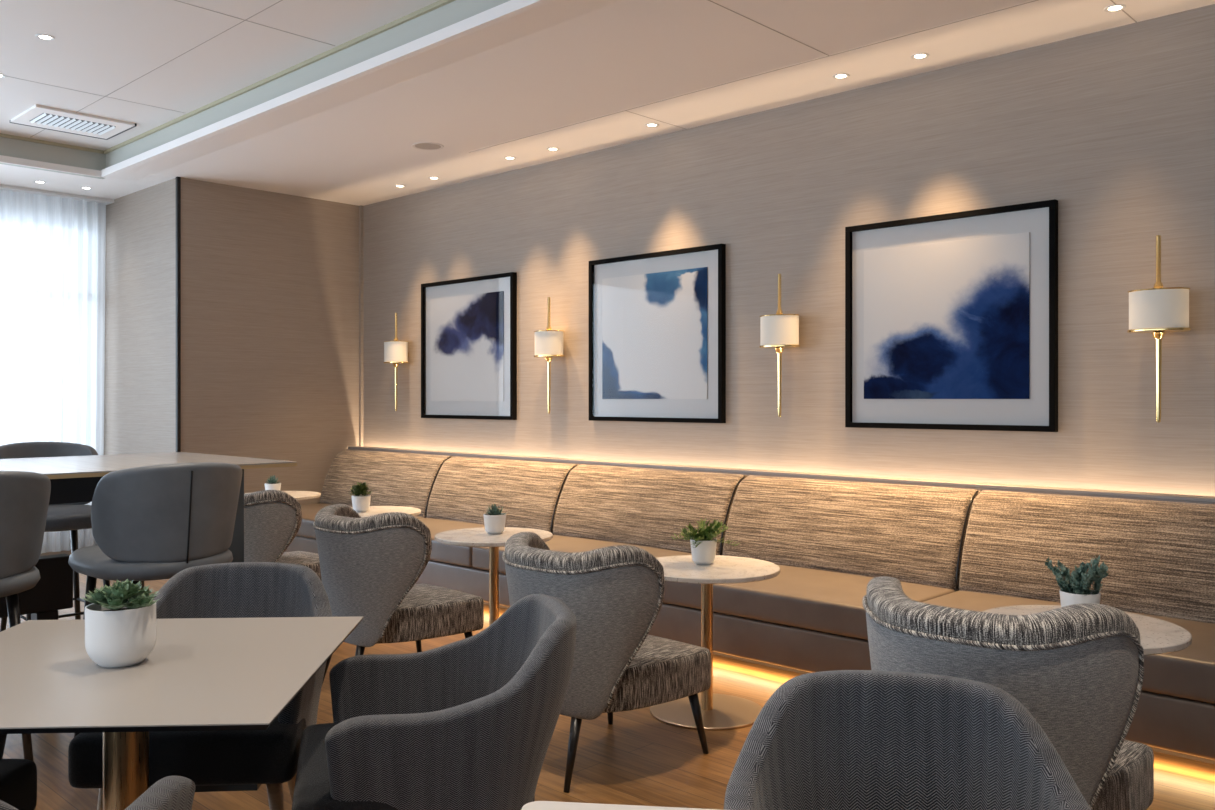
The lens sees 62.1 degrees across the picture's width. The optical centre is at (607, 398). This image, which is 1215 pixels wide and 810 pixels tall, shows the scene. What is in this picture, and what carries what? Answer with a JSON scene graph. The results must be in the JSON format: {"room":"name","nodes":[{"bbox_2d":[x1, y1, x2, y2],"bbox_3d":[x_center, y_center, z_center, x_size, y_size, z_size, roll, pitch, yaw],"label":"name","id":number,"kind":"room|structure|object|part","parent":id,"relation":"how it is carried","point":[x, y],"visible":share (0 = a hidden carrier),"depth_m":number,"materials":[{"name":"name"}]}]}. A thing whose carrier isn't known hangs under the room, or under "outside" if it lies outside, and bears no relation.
{"room":"hotel lounge cafe","nodes":[
{"label":"hotel lounge cafe","id":0,"kind":"room"},
{"bbox_2d":[0,137,105,178],"bbox_3d":[-6.521,-1.939,5.942,0.080,0.222,6.782,0,0,44],"label":"ceiling","id":1,"kind":"structure","parent":0,"point":[9,147],"depth_m":8.08,"materials":[{"name":"grey paint"}]},
{"bbox_2d":[0,133,103,153],"bbox_3d":[-6.503,-2.038,5.917,0.020,0.024,6.770,0,0,44],"label":"trim","id":2,"kind":"structure","parent":1,"relation":"attached to","point":[1,134],"depth_m":8.06,"materials":[{"name":"beige"}]},
{"bbox_2d":[85,600,155,667],"bbox_3d":[-1.251,0.605,2.597,0.166,0.150,0.166,0,0,-13],"label":"pot","id":3,"kind":"object","parent":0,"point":[118,635],"depth_m":2.53,"materials":[{"name":"white ceramic"}]},
{"bbox_2d":[0,0,438,150],"bbox_3d":[-2.104,-2.100,1.851,12.400,0.100,7.370,0,0,44],"label":"ceiling","id":4,"kind":"structure","parent":0,"point":[99,47],"depth_m":5.92,"materials":[{"name":"white paint"}]},
{"bbox_2d":[35,34,54,40],"bbox_3d":[-3.190,-2.050,5.728,0.096,0.008,0.096,0,0,44],"label":"recessed light","id":5,"kind":"object","parent":4,"relation":"in","point":[39,36],"visible":1,"depth_m":5.73,"materials":[{"name":"white paint"}]},
{"bbox_2d":[10,104,136,139],"bbox_3d":[-3.959,-2.035,7.487,0.582,0.030,0.684,0,0,44],"label":"ceiling vent","id":6,"kind":"object","parent":4,"relation":"in","point":[38,116],"visible":1,"depth_m":7.44,"materials":[{"name":"white paint"}]},
{"bbox_2d":[104,178,358,504],"bbox_3d":[-3.566,-0.400,9.708,1.730,3.600,1.870,0,0,44],"label":"wall pillar","id":7,"kind":"structure","parent":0,"point":[270,280],"depth_m":8.99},
{"bbox_2d":[176,177,180,451],"bbox_3d":[-3.587,-0.225,8.438,0.034,3.250,0.028,0,0,44],"label":"trim","id":8,"kind":"structure","parent":7,"relation":"attached to","point":[178,179],"depth_m":8.43,"materials":[{"name":"black metal"}]},
{"bbox_2d":[265,483,280,489],"bbox_3d":[-2.617,0.706,7.900,0.124,0.085,0.124,0,0,-29],"label":"pot","id":9,"kind":"object","parent":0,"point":[268,486],"depth_m":7.85,"materials":[{"name":"white ceramic"}]},
{"bbox_2d":[0,0,1214,205],"bbox_3d":[-2.511,-1.939,2.185,15.650,0.222,11.290,0,0,44],"label":"ceiling","id":10,"kind":"structure","parent":0,"point":[623,55],"depth_m":5.92,"materials":[{"name":"white paint"}]},
{"bbox_2d":[0,184,113,204],"bbox_3d":[-5.623,-1.835,8.431,0.180,0.027,2.820,0,0,44],"label":"trim","id":11,"kind":"structure","parent":10,"relation":"attached to","point":[2,186],"depth_m":9.05,"materials":[{"name":"white paint"}]},
{"bbox_2d":[0,190,105,552],"bbox_3d":[-5.606,-0.220,8.449,0.087,3.200,2.670,0,0,44],"label":"sheer curtain","id":12,"kind":"object","parent":11,"relation":"hanging from","point":[53,248],"visible":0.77,"depth_m":9.09,"materials":[{"name":"fabric"}]},
{"bbox_2d":[104,0,454,153],"bbox_3d":[0.167,-2.038,4.228,12.000,0.024,0.020,0,0,44],"label":"trim","id":13,"kind":"structure","parent":10,"relation":"attached to","point":[440,3],"depth_m":6.20,"materials":[{"name":"beige"}]},
{"bbox_2d":[412,142,443,149],"bbox_3d":[-1.315,-1.849,7.400,0.230,0.008,0.230,0,0,44],"label":"ceiling speaker","id":14,"kind":"object","parent":10,"relation":"attached to","point":[420,145],"visible":1,"depth_m":7.40,"materials":[{"name":"white paint"}]},
{"bbox_2d":[504,157,515,159],"bbox_3d":[-0.750,-1.850,7.769,0.096,0.008,0.096,0,0,44],"label":"recessed light","id":15,"kind":"object","parent":10,"relation":"in","point":[506,158],"visible":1,"depth_m":7.78,"materials":[{"name":"beige"}]},
{"bbox_2d":[547,147,558,150],"bbox_3d":[-0.404,-1.850,7.489,0.096,0.008,0.096,0,0,44],"label":"recessed light","id":16,"kind":"object","parent":10,"relation":"in","point":[550,148],"visible":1,"depth_m":7.49,"materials":[{"name":"beige"}]},
{"bbox_2d":[7,0,1136,152],"bbox_3d":[-0.918,-1.950,2.115,13.250,0.203,8.990,0,0,44],"label":"trim","id":17,"kind":"structure","parent":10,"relation":"in","point":[175,0],"depth_m":5.61,"materials":[{"name":"grey"}]},
{"bbox_2d":[645,123,658,126],"bbox_3d":[0.301,-1.850,6.832,0.096,0.008,0.096,0,0,44],"label":"recessed light","id":18,"kind":"object","parent":10,"relation":"in","point":[648,124],"visible":1,"depth_m":6.83,"materials":[{"name":"beige"}]},
{"bbox_2d":[832,73,849,78],"bbox_3d":[1.339,-1.850,5.794,0.096,0.008,0.096,0,0,44],"label":"recessed light","id":19,"kind":"object","parent":10,"relation":"in","point":[841,75],"visible":1,"depth_m":5.79,"materials":[{"name":"beige"}]},
{"bbox_2d":[911,53,928,59],"bbox_3d":[1.688,-1.850,5.455,0.096,0.008,0.096,0,0,44],"label":"recessed light","id":20,"kind":"object","parent":10,"relation":"in","point":[918,56],"visible":1,"depth_m":5.46,"materials":[{"name":"beige"}]},
{"bbox_2d":[1104,4,1125,12],"bbox_3d":[2.404,-1.850,4.785,0.096,0.008,0.096,0,0,44],"label":"recessed light","id":21,"kind":"object","parent":10,"relation":"in","point":[1112,8],"visible":1,"depth_m":4.79,"materials":[{"name":"beige"}]},
{"bbox_2d":[0,550,1214,809],"bbox_3d":[-2.511,1.450,2.185,15.650,0.100,11.290,0,0,44],"label":"floor","id":22,"kind":"structure","parent":0,"point":[640,759],"depth_m":3.87,"materials":[{"name":"brown wood"}]},
{"bbox_2d":[0,734,36,809],"bbox_3d":[-1.889,0.990,2.400,0.737,0.825,0.666,0,0,2],"label":"armchair","id":23,"kind":"object","parent":22,"relation":"on","point":[18,777],"visible":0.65,"depth_m":2.62,"materials":[{"name":"grey fabric"}]},
{"bbox_3d":[-1.827,1.019,2.398,0.615,0.172,0.630,0,0,2],"label":"seat","id":24,"kind":"part","parent":23,"relation":"part of","materials":[{"name":"grey fabric"}]},
{"bbox_2d":[0,471,50,760],"bbox_3d":[-2.342,0.822,3.574,0.728,1.158,0.590,0,0,44],"label":"bar stool","id":25,"kind":"object","parent":22,"relation":"on","point":[24,496],"visible":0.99,"depth_m":3.50,"materials":[{"name":"grey leather"}]},
{"bbox_3d":[-2.353,0.640,3.591,0.670,0.090,0.550,0,0,44],"label":"seat","id":26,"kind":"part","parent":25,"relation":"part of","materials":[{"name":"blue leather"}]},
{"bbox_3d":[-2.062,1.035,3.555,0.109,0.733,0.037,0,0,0],"label":"leg","id":27,"kind":"part","parent":25,"relation":"part of","materials":[{"name":"black wood"}]},
{"bbox_3d":[-2.175,0.432,3.421,0.254,0.386,0.574,0,0,44],"label":"backrest","id":28,"kind":"part","parent":25,"relation":"part of","materials":[{"name":"blue leather"}]},
{"bbox_2d":[0,442,109,631],"bbox_3d":[-2.986,0.822,5.461,0.728,1.158,0.590,0,0,44],"label":"bar stool","id":29,"kind":"object","parent":22,"relation":"on","point":[72,517],"visible":0.2,"depth_m":5.59,"materials":[{"name":"black metal"}]},
{"bbox_3d":[-3.260,1.035,5.487,0.109,0.733,0.037,0,0,0],"label":"leg","id":30,"kind":"part","parent":29,"relation":"part of","materials":[{"name":"black wood"}]},
{"bbox_3d":[-2.960,1.035,5.189,0.038,0.733,0.095,0,0,-7],"label":"leg","id":31,"kind":"part","parent":29,"relation":"part of","materials":[{"name":"black wood"}]},
{"bbox_3d":[-3.147,0.432,5.621,0.254,0.386,0.574,0,0,44],"label":"backrest","id":32,"kind":"part","parent":29,"relation":"part of","materials":[{"name":"blue leather"}]},
{"bbox_3d":[-2.969,0.640,5.450,0.670,0.090,0.550,0,0,44],"label":"seat","id":33,"kind":"part","parent":29,"relation":"part of","materials":[{"name":"blue leather"}]},
{"bbox_3d":[-3.018,1.035,5.740,0.037,0.733,0.109,0,0,-2],"label":"leg","id":34,"kind":"part","parent":29,"relation":"part of","materials":[{"name":"black wood"}]},
{"bbox_3d":[-2.707,1.035,5.459,0.095,0.733,0.038,0,0,-7],"label":"leg","id":35,"kind":"part","parent":29,"relation":"part of","materials":[{"name":"black wood"}]},
{"bbox_2d":[0,776,194,809],"bbox_3d":[-1.190,0.990,1.836,0.666,0.825,0.737,0,0,2],"label":"armchair","id":36,"kind":"object","parent":22,"relation":"on","point":[169,792],"visible":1,"depth_m":1.99,"materials":[{"name":"grey fabric"}]},
{"bbox_2d":[0,452,296,619],"bbox_3d":[-3.174,0.850,3.940,1.250,1.100,3.600,0,0,44],"label":"bar table","id":37,"kind":"object","parent":22,"relation":"on","point":[74,479],"visible":0.25,"depth_m":4.58,"materials":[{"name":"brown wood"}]},
{"bbox_3d":[-2.556,1.180,4.587,0.090,0.440,0.090,0,0,44],"label":"beam post","id":38,"kind":"part","parent":37,"relation":"part of","materials":[{"name":"black metal"}]},
{"bbox_3d":[-1.729,0.861,4.634,0.070,1.078,0.100,0,0,44],"label":"leg","id":39,"kind":"part","parent":37,"relation":"part of","materials":[{"name":"grey metal"}]},
{"bbox_2d":[68,462,241,736],"bbox_3d":[-1.822,0.822,4.044,0.728,1.158,0.590,0,0,44],"label":"bar stool","id":40,"kind":"object","parent":22,"relation":"on","point":[154,522],"visible":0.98,"depth_m":3.77,"materials":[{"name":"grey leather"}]},
{"bbox_3d":[-2.095,1.035,4.058,0.095,0.733,0.038,0,0,4],"label":"leg","id":41,"kind":"part","parent":40,"relation":"part of","materials":[{"name":"black wood"}]},
{"bbox_3d":[-1.833,0.640,4.061,0.670,0.090,0.550,0,0,44],"label":"seat","id":42,"kind":"part","parent":40,"relation":"part of","materials":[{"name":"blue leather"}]},
{"bbox_3d":[-1.655,0.432,3.891,0.254,0.386,0.574,0,0,44],"label":"backrest","id":43,"kind":"part","parent":40,"relation":"part of","materials":[{"name":"blue leather"}]},
{"bbox_2d":[0,616,363,809],"bbox_3d":[-1.242,1.040,2.607,1.017,0.720,1.038,0,0,-3],"label":"square table","id":44,"kind":"object","parent":22,"relation":"on","point":[199,674],"visible":0.8,"depth_m":2.52,"materials":[{"name":"grey laminate"}]},
{"bbox_2d":[80,579,159,667],"bbox_3d":[-1.235,0.574,2.602,0.186,0.211,0.197,0,0,40],"label":"potted succulent","id":45,"kind":"object","parent":44,"relation":"on","point":[120,620],"visible":1,"depth_m":2.54,"materials":[{"name":"green plant"}]},
{"bbox_2d":[68,562,331,809],"bbox_3d":[-1.236,0.990,3.219,0.666,0.825,0.737,0,0,-4],"label":"armchair","id":46,"kind":"object","parent":22,"relation":"on","point":[220,760],"visible":0.37,"depth_m":2.95,"materials":[{"name":"grey fabric"}]},
{"bbox_3d":[-1.461,1.256,2.930,0.047,0.291,0.080,0,0,32],"label":"leg","id":47,"kind":"part","parent":46,"relation":"part of","materials":[{"name":"brown wood"}]},
{"bbox_3d":[-1.231,1.019,3.158,0.630,0.172,0.615,0,0,-4],"label":"seat","id":48,"kind":"part","parent":46,"relation":"part of","materials":[{"name":"grey fabric"}]},
{"bbox_3d":[-1.230,1.113,3.140,0.400,0.045,0.460,0,0,-4],"label":"seat frame","id":49,"kind":"part","parent":46,"relation":"part of","materials":[{"name":"black wood"}]},
{"bbox_3d":[-0.973,1.256,2.964,0.047,0.291,0.080,0,0,-40],"label":"leg","id":50,"kind":"part","parent":46,"relation":"part of","materials":[{"name":"brown wood"}]},
{"bbox_3d":[-1.077,1.256,3.417,0.047,0.293,0.102,0,0,22],"label":"leg","id":51,"kind":"part","parent":46,"relation":"part of","materials":[{"name":"brown wood"}]},
{"bbox_2d":[244,490,321,581],"bbox_3d":[-2.041,0.966,6.126,0.695,0.874,0.735,0,0,42],"label":"chair","id":52,"kind":"object","parent":22,"relation":"on","point":[272,518],"visible":0.24,"depth_m":5.81,"materials":[{"name":"grey fabric"}]},
{"bbox_3d":[-1.991,1.058,6.182,0.546,0.194,0.585,0,0,42],"label":"seat","id":53,"kind":"part","parent":52,"relation":"part of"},
{"bbox_2d":[245,491,320,499],"bbox_3d":[-2.567,1.074,7.870,0.644,0.652,0.644,0,0,44],"label":"round table","id":54,"kind":"object","parent":22,"relation":"on","point":[298,495],"visible":0.19,"depth_m":7.87,"materials":[{"name":"beige stone"}]},
{"bbox_2d":[265,475,280,489],"bbox_3d":[-2.616,0.670,7.900,0.138,0.156,0.124,0,0,-29],"label":"potted succulent","id":55,"kind":"object","parent":54,"relation":"on","point":[272,484],"visible":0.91,"depth_m":7.87,"materials":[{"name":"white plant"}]},
{"bbox_2d":[351,506,420,517],"bbox_3d":[-1.566,1.074,6.715,0.644,0.652,0.644,0,0,15],"label":"round table","id":56,"kind":"object","parent":22,"relation":"on","point":[373,510],"visible":0.22,"depth_m":6.75,"materials":[{"name":"beige stone"}]},
{"bbox_2d":[348,482,372,511],"bbox_3d":[-1.621,0.648,6.664,0.159,0.199,0.157,0,0,-2],"label":"potted plant","id":57,"kind":"object","parent":56,"relation":"on","point":[360,503],"visible":1,"depth_m":6.62,"materials":[{"name":"green plant"}]},
{"bbox_3d":[-1.626,0.694,6.665,0.124,0.108,0.124,0,0,-25],"label":"pot","id":58,"kind":"part","parent":57,"relation":"part of","materials":[{"name":"white ceramic"}]},
{"bbox_2d":[313,504,483,684],"bbox_3d":[-1.062,0.966,4.978,0.735,0.874,0.695,0,0,-44],"label":"chair","id":59,"kind":"object","parent":22,"relation":"on","point":[371,566],"visible":0.9,"depth_m":4.69,"materials":[{"name":"grey fabric"}]},
{"bbox_3d":[-1.354,1.268,4.885,0.107,0.271,0.042,0,0,-23],"label":"leg","id":60,"kind":"part","parent":59,"relation":"part of","materials":[{"name":"black wood"}]},
{"bbox_3d":[-1.162,1.268,4.689,0.042,0.271,0.107,0,0,25],"label":"leg","id":61,"kind":"part","parent":59,"relation":"part of","materials":[{"name":"black wood"}]},
{"bbox_3d":[-1.004,1.268,5.364,0.042,0.269,0.090,0,0,20],"label":"leg","id":62,"kind":"part","parent":59,"relation":"part of","materials":[{"name":"black wood"}]},
{"bbox_3d":[-1.008,1.058,5.031,0.585,0.194,0.546,0,0,-44],"label":"seat","id":63,"kind":"part","parent":59,"relation":"part of","materials":[{"name":"fabric"}]},
{"bbox_3d":[-0.675,1.268,5.026,0.090,0.269,0.042,0,0,-19],"label":"leg","id":64,"kind":"part","parent":59,"relation":"part of","materials":[{"name":"black wood"}]},
{"bbox_2d":[292,594,576,809],"bbox_3d":[-0.467,0.990,2.767,0.737,0.825,0.666,0,0,-14],"label":"armchair","id":65,"kind":"object","parent":22,"relation":"on","point":[469,723],"visible":0.98,"depth_m":2.54,"materials":[{"name":"fabric"}]},
{"bbox_3d":[-0.526,1.019,2.752,0.615,0.172,0.630,0,0,-14],"label":"seat","id":66,"kind":"part","parent":65,"relation":"part of","materials":[{"name":"grey fabric"}]},
{"bbox_2d":[435,527,552,625],"bbox_3d":[-0.624,1.074,5.555,0.644,0.652,0.644,0,0,-14],"label":"round table","id":67,"kind":"object","parent":22,"relation":"on","point":[470,537],"visible":0.46,"depth_m":5.53,"materials":[{"name":"beige stone"}]},
{"bbox_2d":[484,503,505,533],"bbox_3d":[-0.625,0.660,5.588,0.129,0.175,0.143,0,0,25],"label":"potted plant","id":68,"kind":"object","parent":67,"relation":"on","point":[494,520],"visible":1,"depth_m":5.55,"materials":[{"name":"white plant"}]},
{"bbox_3d":[-0.624,0.694,5.595,0.124,0.108,0.124,0,0,-34],"label":"pot","id":69,"kind":"part","parent":68,"relation":"part of","materials":[{"name":"white ceramic"}]},
{"bbox_2d":[502,532,710,792],"bbox_3d":[-0.032,0.966,3.922,0.695,0.874,0.735,0,0,44],"label":"chair","id":70,"kind":"object","parent":22,"relation":"on","point":[615,594],"visible":0.64,"depth_m":3.62,"materials":[{"name":"grey fabric"}]},
{"bbox_3d":[-0.122,1.268,3.630,0.042,0.271,0.107,0,0,23],"label":"leg","id":71,"kind":"part","parent":70,"relation":"part of","materials":[{"name":"black wood"}]},
{"bbox_3d":[0.012,1.268,4.309,0.042,0.269,0.090,0,0,18],"label":"leg","id":72,"kind":"part","parent":70,"relation":"part of","materials":[{"name":"black wood"}]},
{"bbox_3d":[0.020,1.058,3.977,0.546,0.194,0.585,0,0,44],"label":"seat","id":73,"kind":"part","parent":70,"relation":"part of","materials":[{"name":"fabric"}]},
{"bbox_3d":[0.353,1.268,3.984,0.090,0.269,0.042,0,0,-21],"label":"leg","id":74,"kind":"part","parent":70,"relation":"part of","materials":[{"name":"black wood"}]},
{"bbox_2d":[521,801,719,809],"bbox_3d":[0.254,1.040,1.210,0.900,0.720,0.900,0,0,7],"label":"cafe table","id":75,"kind":"object","parent":22,"relation":"on","point":[536,805],"visible":1,"depth_m":1.68,"materials":[{"name":"grey"}]},
{"bbox_2d":[650,555,779,730],"bbox_3d":[0.444,1.074,4.510,0.644,0.652,0.644,0,0,44],"label":"round table","id":76,"kind":"object","parent":22,"relation":"on","point":[718,711],"visible":0.82,"depth_m":4.47,"materials":[{"name":"stone"}]},
{"bbox_2d":[671,519,739,564],"bbox_3d":[0.444,0.642,4.554,0.315,0.212,0.286,0,0,10],"label":"potted plant","id":77,"kind":"object","parent":76,"relation":"on","point":[703,543],"visible":1,"depth_m":4.53,"materials":[{"name":"green plant"}]},
{"bbox_3d":[0.434,0.692,4.570,0.120,0.112,0.120,0,0,10],"label":"pot","id":78,"kind":"part","parent":77,"relation":"part of","materials":[{"name":"white ceramic"}]},
{"bbox_3d":[0.444,1.393,4.510,0.508,0.015,0.508,0,0,44],"label":"plate","id":79,"kind":"part","parent":76,"relation":"part of","materials":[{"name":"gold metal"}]},
{"bbox_2d":[285,449,1214,763],"bbox_3d":[0.487,0.939,6.043,9.155,0.923,1.050,0,0,44],"label":"banquette","id":80,"kind":"object","parent":22,"relation":"on","point":[960,548],"visible":0.48,"depth_m":5.29,"materials":[{"name":"brown fabric"}]},
{"bbox_2d":[297,503,423,538],"bbox_3d":[-2.301,1.029,8.520,1.632,0.172,0.780,0,0,44],"label":"seat cushion","id":81,"kind":"object","parent":80,"relation":"on","point":[309,511],"depth_m":8.21,"materials":[{"name":"beige leather"}]},
{"bbox_2d":[320,449,452,517],"bbox_3d":[-1.961,0.739,8.876,1.632,0.523,0.335,0,0,44],"label":"cushion","id":82,"kind":"object","parent":80,"relation":"on","point":[394,478],"depth_m":8.73,"materials":[{"name":"fabric"}]},
{"bbox_2d":[419,518,484,566],"bbox_3d":[-1.170,1.029,7.439,1.482,0.172,0.780,0,0,44],"label":"seat cushion","id":83,"kind":"object","parent":80,"relation":"on","point":[442,555],"depth_m":6.92,"materials":[{"name":"beige leather"}]},
{"bbox_2d":[427,456,578,531],"bbox_3d":[-0.829,0.739,7.795,1.482,0.523,0.335,0,0,44],"label":"cushion","id":84,"kind":"object","parent":80,"relation":"on","point":[461,489],"depth_m":7.71,"materials":[{"name":"fabric"}]},
{"bbox_2d":[472,535,691,573],"bbox_3d":[-0.089,1.029,6.406,1.492,0.172,0.780,0,0,44],"label":"seat cushion","id":85,"kind":"object","parent":80,"relation":"on","point":[563,543],"depth_m":6.54,"materials":[{"name":"beige leather"}]},
{"bbox_2d":[553,464,747,554],"bbox_3d":[0.251,0.739,6.762,1.492,0.523,0.335,0,0,44],"label":"cushion","id":86,"kind":"object","parent":80,"relation":"on","point":[644,507],"depth_m":6.67,"materials":[{"name":"fabric"}]},
{"bbox_2d":[663,564,955,639],"bbox_3d":[0.992,1.029,5.373,1.482,0.172,0.780,0,0,44],"label":"seat cushion","id":87,"kind":"object","parent":80,"relation":"on","point":[820,600],"depth_m":5.09,"materials":[{"name":"beige leather"}]},
{"bbox_2d":[722,475,980,590],"bbox_3d":[1.332,0.739,5.729,1.482,0.523,0.335,0,0,44],"label":"cushion","id":88,"kind":"object","parent":80,"relation":"on","point":[911,534],"depth_m":5.59,"materials":[{"name":"fabric"}]},
{"bbox_2d":[922,590,1214,703],"bbox_3d":[2.073,1.029,4.340,1.492,0.172,0.780,0,0,44],"label":"seat cushion","id":89,"kind":"object","parent":80,"relation":"on","point":[1187,675],"depth_m":3.95,"materials":[{"name":"beige leather"}]},
{"bbox_2d":[959,490,1214,623],"bbox_3d":[2.413,0.739,4.696,1.492,0.523,0.335,0,0,44],"label":"cushion","id":90,"kind":"object","parent":80,"relation":"on","point":[1158,556],"depth_m":4.73,"materials":[{"name":"fabric"}]},
{"bbox_2d":[724,670,1090,809],"bbox_3d":[0.537,0.990,1.798,0.666,0.825,0.737,0,0,12],"label":"armchair","id":91,"kind":"object","parent":22,"relation":"on","point":[836,739],"visible":1,"depth_m":2.07,"materials":[{"name":"grey fabric"}]},
{"bbox_2d":[862,576,1153,809],"bbox_3d":[1.085,0.953,2.763,0.716,0.900,0.758,0,0,43],"label":"chair","id":92,"kind":"object","parent":22,"relation":"on","point":[1077,669],"visible":0.45,"depth_m":2.44,"materials":[{"name":"grey fabric"}]},
{"bbox_3d":[1.138,1.048,2.820,0.562,0.200,0.603,0,0,43],"label":"seat","id":93,"kind":"part","parent":92,"relation":"part of","materials":[{"name":"fabric"}]},
{"bbox_2d":[983,605,1191,654],"bbox_3d":[1.562,1.074,3.343,0.644,0.652,0.644,0,0,19],"label":"round table","id":94,"kind":"object","parent":22,"relation":"on","point":[1157,636],"visible":0.27,"depth_m":3.26,"materials":[{"name":"beige stone"}]},
{"bbox_2d":[1045,555,1108,606],"bbox_3d":[1.572,0.632,3.364,0.190,0.232,0.162,0,0,-38],"label":"potted succulent","id":95,"kind":"object","parent":94,"relation":"on","point":[1079,591],"visible":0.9,"depth_m":3.32,"materials":[{"name":"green plant"}]},
{"bbox_2d":[363,4,1214,495],"bbox_3d":[2.341,-0.400,5.287,12.920,3.600,0.100,0,0,44],"label":"wall","id":96,"kind":"structure","parent":0,"point":[1115,126],"depth_m":6.06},
{"bbox_2d":[359,205,362,445],"bbox_3d":[-2.363,-0.225,9.693,0.030,3.250,0.030,0,0,44],"label":"trim","id":97,"kind":"structure","parent":96,"relation":"attached to","point":[360,206],"depth_m":9.68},
{"bbox_2d":[384,313,408,410],"bbox_3d":[-1.911,-0.331,9.142,0.272,0.894,0.203,0,0,44],"label":"wall sconce","id":98,"kind":"object","parent":96,"relation":"attached to","point":[396,352],"visible":1,"depth_m":9.06,"materials":[{"name":"gold metal"}]},
{"bbox_3d":[-1.914,-0.642,9.139,0.044,0.272,0.044,0,0,44],"label":"stem","id":99,"kind":"part","parent":98,"relation":"part of","materials":[{"name":"gold metal"}]},
{"bbox_3d":[-1.914,-0.095,9.139,0.029,0.422,0.029,0,0,44],"label":"stem","id":100,"kind":"part","parent":98,"relation":"part of","materials":[{"name":"gold metal"}]},
{"bbox_3d":[-1.914,-0.421,9.139,0.256,0.182,0.184,0,0,44],"label":"lamp shade","id":101,"kind":"part","parent":98,"relation":"part of","materials":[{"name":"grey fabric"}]},
{"bbox_2d":[421,272,516,419],"bbox_3d":[-1.195,-0.422,8.565,1.238,1.190,0.045,0,0,44],"label":"framed picture","id":102,"kind":"object","parent":96,"relation":"attached to","point":[469,325],"visible":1,"depth_m":8.54,"materials":[{"name":"black"}]},
{"bbox_2d":[430,291,503,400],"bbox_3d":[-1.204,-0.427,8.578,0.988,0.900,0.006,0,0,44],"label":"print","id":103,"kind":"object","parent":102,"relation":"attached to","point":[467,327],"depth_m":8.56},
{"bbox_2d":[534,297,563,412],"bbox_3d":[-0.446,-0.331,7.741,0.272,0.894,0.203,0,0,44],"label":"wall sconce","id":104,"kind":"object","parent":96,"relation":"attached to","point":[548,342],"visible":1,"depth_m":7.66,"materials":[{"name":"gold metal"}]},
{"bbox_3d":[-0.448,-0.642,7.739,0.044,0.272,0.044,0,0,44],"label":"stem","id":105,"kind":"part","parent":104,"relation":"part of","materials":[{"name":"gold metal"}]},
{"bbox_3d":[-0.448,-0.095,7.739,0.029,0.422,0.029,0,0,44],"label":"stem","id":106,"kind":"part","parent":104,"relation":"part of","materials":[{"name":"gold metal"}]},
{"bbox_3d":[-0.448,-0.421,7.739,0.256,0.182,0.184,0,0,44],"label":"lamp shade","id":107,"kind":"part","parent":104,"relation":"part of","materials":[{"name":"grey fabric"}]},
{"bbox_2d":[589,243,725,422],"bbox_3d":[0.322,-0.430,7.115,1.237,1.188,0.045,0,0,44],"label":"framed picture","id":108,"kind":"object","parent":96,"relation":"attached to","point":[657,320],"visible":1,"depth_m":7.08,"materials":[{"name":"black"}]},
{"bbox_2d":[602,267,707,398],"bbox_3d":[0.317,-0.440,7.125,0.977,0.888,0.006,0,0,44],"label":"print","id":109,"kind":"object","parent":108,"relation":"attached to","point":[655,321],"depth_m":7.10},
{"bbox_2d":[759,274,799,416],"bbox_3d":[1.073,-0.331,6.290,0.272,0.894,0.203,0,0,44],"label":"wall sconce","id":110,"kind":"object","parent":96,"relation":"attached to","point":[779,331],"visible":1,"depth_m":6.22,"materials":[{"name":"gold metal"}]},
{"bbox_3d":[1.071,-0.642,6.287,0.044,0.272,0.044,0,0,44],"label":"stem","id":111,"kind":"part","parent":110,"relation":"part of","materials":[{"name":"gold metal"}]},
{"bbox_3d":[1.071,-0.095,6.287,0.029,0.422,0.029,0,0,44],"label":"stem","id":112,"kind":"part","parent":110,"relation":"part of","materials":[{"name":"gold metal"}]},
{"bbox_3d":[1.071,-0.421,6.287,0.256,0.182,0.184,0,0,44],"label":"lamp shade","id":113,"kind":"part","parent":110,"relation":"part of","materials":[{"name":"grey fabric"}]},
{"bbox_2d":[348,446,1214,503],"bbox_3d":[0.901,0.582,6.479,9.150,0.256,0.163,0,0,44],"label":"ledge shelf","id":114,"kind":"object","parent":96,"relation":"attached to","point":[1199,499],"visible":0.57,"depth_m":5.88,"materials":[{"name":"grey laminate"}]},
{"bbox_2d":[845,199,1057,431],"bbox_3d":[1.876,-0.426,5.630,1.218,1.197,0.045,0,0,44],"label":"framed picture","id":115,"kind":"object","parent":96,"relation":"attached to","point":[951,319],"visible":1,"depth_m":5.59,"materials":[{"name":"black"}]},
{"bbox_2d":[864,232,1029,398],"bbox_3d":[1.868,-0.436,5.643,0.968,0.877,0.006,0,0,44],"label":"print","id":116,"kind":"object","parent":115,"relation":"attached to","point":[945,317],"depth_m":5.61},
{"bbox_2d":[1127,235,1190,422],"bbox_3d":[2.624,-0.331,4.808,0.272,0.894,0.203,0,0,44],"label":"wall sconce","id":117,"kind":"object","parent":96,"relation":"attached to","point":[1158,311],"visible":1,"depth_m":4.75,"materials":[{"name":"gold metal"}]},
{"bbox_3d":[2.621,-0.642,4.805,0.044,0.272,0.044,0,0,44],"label":"stem","id":118,"kind":"part","parent":117,"relation":"part of","materials":[{"name":"gold metal"}]},
{"bbox_3d":[2.621,-0.095,4.805,0.029,0.422,0.029,0,0,44],"label":"stem","id":119,"kind":"part","parent":117,"relation":"part of","materials":[{"name":"gold metal"}]},
{"bbox_3d":[2.621,-0.421,4.805,0.256,0.182,0.184,0,0,44],"label":"lamp shade","id":120,"kind":"part","parent":117,"relation":"part of","materials":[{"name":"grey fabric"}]},
{"bbox_2d":[1059,589,1100,606],"bbox_3d":[1.568,0.694,3.353,0.124,0.108,0.124,0,0,-38],"label":"pot","id":121,"kind":"object","parent":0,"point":[1067,596],"depth_m":3.31,"materials":[{"name":"white ceramic"}]}
]}

